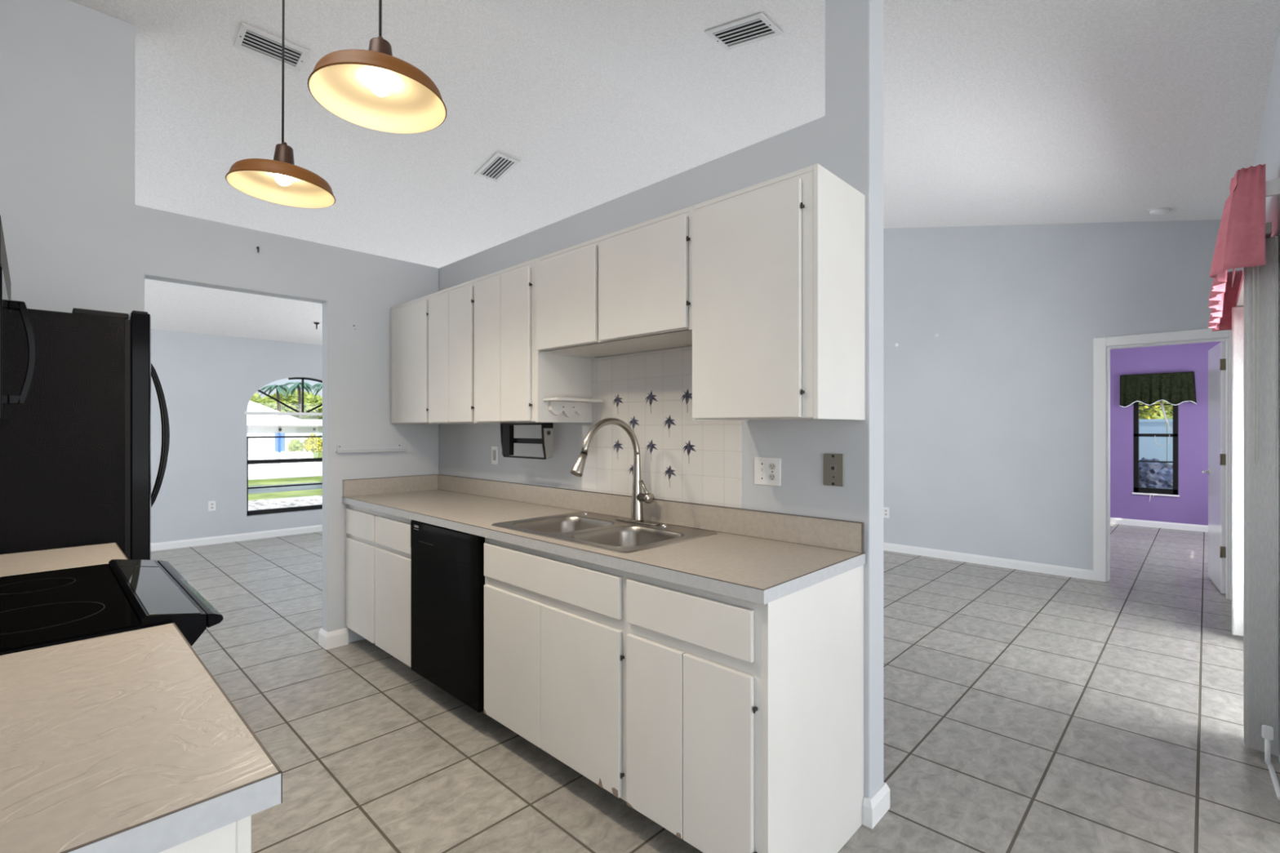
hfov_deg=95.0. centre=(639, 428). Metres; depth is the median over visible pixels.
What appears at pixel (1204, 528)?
baseboard
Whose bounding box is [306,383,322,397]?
palm tree
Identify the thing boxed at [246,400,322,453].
house
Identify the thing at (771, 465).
receptacle
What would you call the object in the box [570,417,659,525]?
faucet
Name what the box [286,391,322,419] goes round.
tree
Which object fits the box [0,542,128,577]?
countertop
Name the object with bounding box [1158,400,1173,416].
tree
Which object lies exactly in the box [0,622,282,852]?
countertop
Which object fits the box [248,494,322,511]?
rock bed
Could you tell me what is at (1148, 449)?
fence
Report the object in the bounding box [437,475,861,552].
backsplash
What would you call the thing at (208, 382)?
wall
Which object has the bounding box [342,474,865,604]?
countertop
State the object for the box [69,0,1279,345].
ceiling
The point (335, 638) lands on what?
baseboard opening
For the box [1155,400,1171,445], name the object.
blind cord
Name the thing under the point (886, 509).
outlet plate
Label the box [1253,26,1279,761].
wall
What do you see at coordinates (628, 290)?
upper cabinet
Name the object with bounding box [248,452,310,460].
gravel drive
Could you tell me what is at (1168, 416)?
tree
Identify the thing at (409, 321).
upper cabinet
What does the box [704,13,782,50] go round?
ceiling vent
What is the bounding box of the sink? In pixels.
[491,511,717,553]
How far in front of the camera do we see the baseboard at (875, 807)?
1.98 m
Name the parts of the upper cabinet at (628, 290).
door, door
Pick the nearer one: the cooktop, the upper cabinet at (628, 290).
the cooktop
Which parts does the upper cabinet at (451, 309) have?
door, door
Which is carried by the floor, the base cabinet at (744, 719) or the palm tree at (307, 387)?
the base cabinet at (744, 719)
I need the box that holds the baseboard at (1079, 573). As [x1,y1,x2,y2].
[883,542,1093,580]
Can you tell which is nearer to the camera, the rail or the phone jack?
the phone jack
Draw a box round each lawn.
[248,488,322,500]
[295,450,322,457]
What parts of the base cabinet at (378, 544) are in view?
drawer, door, frame, drawer, door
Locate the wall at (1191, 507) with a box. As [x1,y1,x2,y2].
[1110,341,1221,525]
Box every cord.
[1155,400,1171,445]
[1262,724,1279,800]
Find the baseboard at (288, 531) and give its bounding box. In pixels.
[151,524,322,551]
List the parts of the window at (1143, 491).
sill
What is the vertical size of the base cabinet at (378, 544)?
0.875 m
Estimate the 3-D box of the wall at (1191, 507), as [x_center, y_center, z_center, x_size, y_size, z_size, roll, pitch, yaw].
[6.367,0.115,8.532,5.300,2.440,0.120,0,0,44]
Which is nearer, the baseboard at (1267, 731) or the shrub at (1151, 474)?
the baseboard at (1267, 731)
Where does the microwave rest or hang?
attached to the wall
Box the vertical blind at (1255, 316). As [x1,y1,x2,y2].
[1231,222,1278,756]
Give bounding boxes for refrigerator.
[0,307,169,559]
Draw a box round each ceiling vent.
[233,22,309,72]
[475,152,519,182]
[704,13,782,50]
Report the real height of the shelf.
0.086 m
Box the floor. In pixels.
[151,523,1279,852]
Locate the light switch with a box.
[491,445,498,464]
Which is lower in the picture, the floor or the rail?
the floor
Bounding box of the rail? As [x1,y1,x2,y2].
[335,444,406,453]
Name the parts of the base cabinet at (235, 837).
drawer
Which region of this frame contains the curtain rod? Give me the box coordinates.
[1231,178,1279,287]
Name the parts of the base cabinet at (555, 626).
door, drawer, door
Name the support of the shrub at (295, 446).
on the lawn at (312, 455)
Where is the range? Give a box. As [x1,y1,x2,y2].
[0,559,223,655]
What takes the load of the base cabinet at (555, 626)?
on the floor
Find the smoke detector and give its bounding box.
[1147,207,1172,215]
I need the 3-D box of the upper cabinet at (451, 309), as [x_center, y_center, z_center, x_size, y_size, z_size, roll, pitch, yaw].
[-0.939,-0.407,3.381,0.504,0.759,0.354,0,0,44]
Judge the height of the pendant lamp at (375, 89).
1.087 m
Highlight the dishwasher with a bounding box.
[410,520,484,712]
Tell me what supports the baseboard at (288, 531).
attached to the wall at (208, 382)
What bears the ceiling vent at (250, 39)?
in the ceiling
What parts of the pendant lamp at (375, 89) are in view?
lamp shade, cord, bulb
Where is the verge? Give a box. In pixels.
[248,475,322,486]
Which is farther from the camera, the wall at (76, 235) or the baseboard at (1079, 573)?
the baseboard at (1079, 573)
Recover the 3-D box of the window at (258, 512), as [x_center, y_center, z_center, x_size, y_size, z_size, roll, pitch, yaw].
[-4.304,0.203,7.503,0.142,1.705,1.300,0,0,44]
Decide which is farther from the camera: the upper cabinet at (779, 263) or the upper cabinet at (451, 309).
the upper cabinet at (451, 309)
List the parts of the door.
lever handle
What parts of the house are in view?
door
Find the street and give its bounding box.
[248,461,322,479]
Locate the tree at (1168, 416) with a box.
[1138,400,1173,461]
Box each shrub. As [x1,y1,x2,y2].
[287,438,304,452]
[303,433,322,452]
[1138,457,1173,488]
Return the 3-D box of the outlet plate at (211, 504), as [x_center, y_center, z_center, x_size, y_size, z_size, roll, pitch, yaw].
[-4.933,0.895,6.761,0.009,0.116,0.072,0,0,44]
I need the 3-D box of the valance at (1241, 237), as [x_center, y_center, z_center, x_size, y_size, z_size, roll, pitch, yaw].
[3.108,-0.841,3.094,0.161,0.402,2.095,0,0,44]
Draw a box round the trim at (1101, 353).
[1093,328,1231,599]
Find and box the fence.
[1138,418,1173,464]
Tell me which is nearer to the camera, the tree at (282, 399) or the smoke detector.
the smoke detector
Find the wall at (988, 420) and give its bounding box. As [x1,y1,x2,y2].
[883,219,1243,582]
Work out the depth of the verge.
19.37 m
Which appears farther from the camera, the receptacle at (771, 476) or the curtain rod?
the curtain rod
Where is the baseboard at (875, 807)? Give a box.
[862,782,889,829]
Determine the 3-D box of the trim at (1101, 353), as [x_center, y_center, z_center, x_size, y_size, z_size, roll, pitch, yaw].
[4.354,0.273,4.874,0.922,2.125,0.138,0,0,44]
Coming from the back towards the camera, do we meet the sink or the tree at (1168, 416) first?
the tree at (1168, 416)
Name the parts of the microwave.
door, handle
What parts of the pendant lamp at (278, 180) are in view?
lamp shade, cord, bulb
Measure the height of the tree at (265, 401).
8.432 m
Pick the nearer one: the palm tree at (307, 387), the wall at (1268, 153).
the wall at (1268, 153)
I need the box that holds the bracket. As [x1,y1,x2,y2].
[500,422,553,459]
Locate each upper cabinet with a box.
[390,294,439,424]
[428,279,482,423]
[474,257,591,422]
[536,205,692,359]
[692,163,865,421]
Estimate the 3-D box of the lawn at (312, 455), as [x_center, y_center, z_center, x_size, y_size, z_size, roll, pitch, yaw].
[-26.089,2.733,96.760,88.000,1.358,77.100,0,0,44]
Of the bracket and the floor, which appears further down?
the floor
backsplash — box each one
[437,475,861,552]
[582,346,742,508]
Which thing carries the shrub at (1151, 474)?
on the yard
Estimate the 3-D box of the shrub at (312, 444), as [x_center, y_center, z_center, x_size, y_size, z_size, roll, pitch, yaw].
[-33.275,1.677,59.912,1.927,2.412,1.882,0,0,9]
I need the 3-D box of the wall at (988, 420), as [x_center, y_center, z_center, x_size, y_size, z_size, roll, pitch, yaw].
[1.661,-0.449,7.489,8.680,3.568,0.120,0,0,44]
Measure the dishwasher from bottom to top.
0.872 m
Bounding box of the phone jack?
[823,453,844,486]
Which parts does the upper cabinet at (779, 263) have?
door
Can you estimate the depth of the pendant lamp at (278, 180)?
2.24 m
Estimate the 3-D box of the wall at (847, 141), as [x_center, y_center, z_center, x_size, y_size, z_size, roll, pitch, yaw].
[-0.304,-0.262,3.100,3.114,3.195,0.122,0,0,44]
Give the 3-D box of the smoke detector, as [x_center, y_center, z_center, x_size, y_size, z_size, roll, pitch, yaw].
[4.069,-1.698,4.592,0.146,0.058,0.145,0,0,-14]
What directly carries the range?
on the floor
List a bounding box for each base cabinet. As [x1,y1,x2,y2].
[159,815,251,852]
[345,504,411,666]
[484,537,626,801]
[626,564,863,852]
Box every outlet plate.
[208,500,215,511]
[754,457,781,486]
[883,506,889,518]
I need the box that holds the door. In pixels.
[1201,341,1226,594]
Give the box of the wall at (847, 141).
[438,0,883,798]
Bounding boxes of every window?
[244,377,322,515]
[1132,401,1179,497]
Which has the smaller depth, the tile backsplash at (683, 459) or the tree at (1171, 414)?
the tile backsplash at (683, 459)
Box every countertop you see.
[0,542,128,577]
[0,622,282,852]
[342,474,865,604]
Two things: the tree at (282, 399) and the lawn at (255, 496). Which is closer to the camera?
the lawn at (255, 496)
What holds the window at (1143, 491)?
in the wall at (1191, 507)
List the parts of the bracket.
arm, arm, plate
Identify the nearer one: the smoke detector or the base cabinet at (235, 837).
the base cabinet at (235, 837)
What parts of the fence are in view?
rail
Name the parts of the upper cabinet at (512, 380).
door, door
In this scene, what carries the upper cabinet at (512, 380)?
attached to the wall at (847, 141)
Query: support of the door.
in the wall at (988, 420)
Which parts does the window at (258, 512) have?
sash frame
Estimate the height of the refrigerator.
1.783 m
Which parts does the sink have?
bowl, bowl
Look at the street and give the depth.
25.81 m
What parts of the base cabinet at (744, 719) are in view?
door, drawer, frame, door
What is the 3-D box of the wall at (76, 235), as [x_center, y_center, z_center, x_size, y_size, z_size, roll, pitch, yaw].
[-2.301,-0.336,3.202,0.100,3.341,2.507,0,0,44]
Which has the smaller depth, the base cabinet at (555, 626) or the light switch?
the base cabinet at (555, 626)
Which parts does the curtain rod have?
rail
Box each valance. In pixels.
[1119,371,1196,407]
[1208,164,1265,331]
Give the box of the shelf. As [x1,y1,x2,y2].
[542,397,603,417]
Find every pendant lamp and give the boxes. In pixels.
[225,0,335,208]
[307,0,446,133]
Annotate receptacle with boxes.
[768,462,775,470]
[768,473,775,479]
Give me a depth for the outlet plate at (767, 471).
2.24 m
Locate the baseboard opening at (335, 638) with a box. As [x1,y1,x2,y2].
[318,627,348,649]
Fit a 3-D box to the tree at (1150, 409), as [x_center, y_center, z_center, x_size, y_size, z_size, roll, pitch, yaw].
[9.204,0.436,10.833,0.740,2.299,0.686,0,0,-14]
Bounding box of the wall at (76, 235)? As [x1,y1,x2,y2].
[0,0,438,643]
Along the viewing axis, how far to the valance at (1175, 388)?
7.81 m
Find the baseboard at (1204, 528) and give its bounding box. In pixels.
[1110,517,1208,532]
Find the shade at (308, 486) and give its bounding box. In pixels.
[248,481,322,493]
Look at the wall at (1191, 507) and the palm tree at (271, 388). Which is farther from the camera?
the palm tree at (271, 388)
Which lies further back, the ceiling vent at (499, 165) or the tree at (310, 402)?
the tree at (310, 402)
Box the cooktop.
[0,564,141,651]
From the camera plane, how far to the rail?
3.72 m
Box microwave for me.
[0,215,36,424]
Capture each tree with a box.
[249,392,283,412]
[257,384,296,412]
[269,390,306,412]
[279,382,318,418]
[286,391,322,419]
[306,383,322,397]
[1138,400,1173,461]
[1138,401,1160,419]
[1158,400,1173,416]
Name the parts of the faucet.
gooseneck spout, plate, lever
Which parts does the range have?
touch glass, control panel, touch glass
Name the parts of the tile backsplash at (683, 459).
tile panel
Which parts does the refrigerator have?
door, handle, handle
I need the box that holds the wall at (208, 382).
[151,328,322,543]

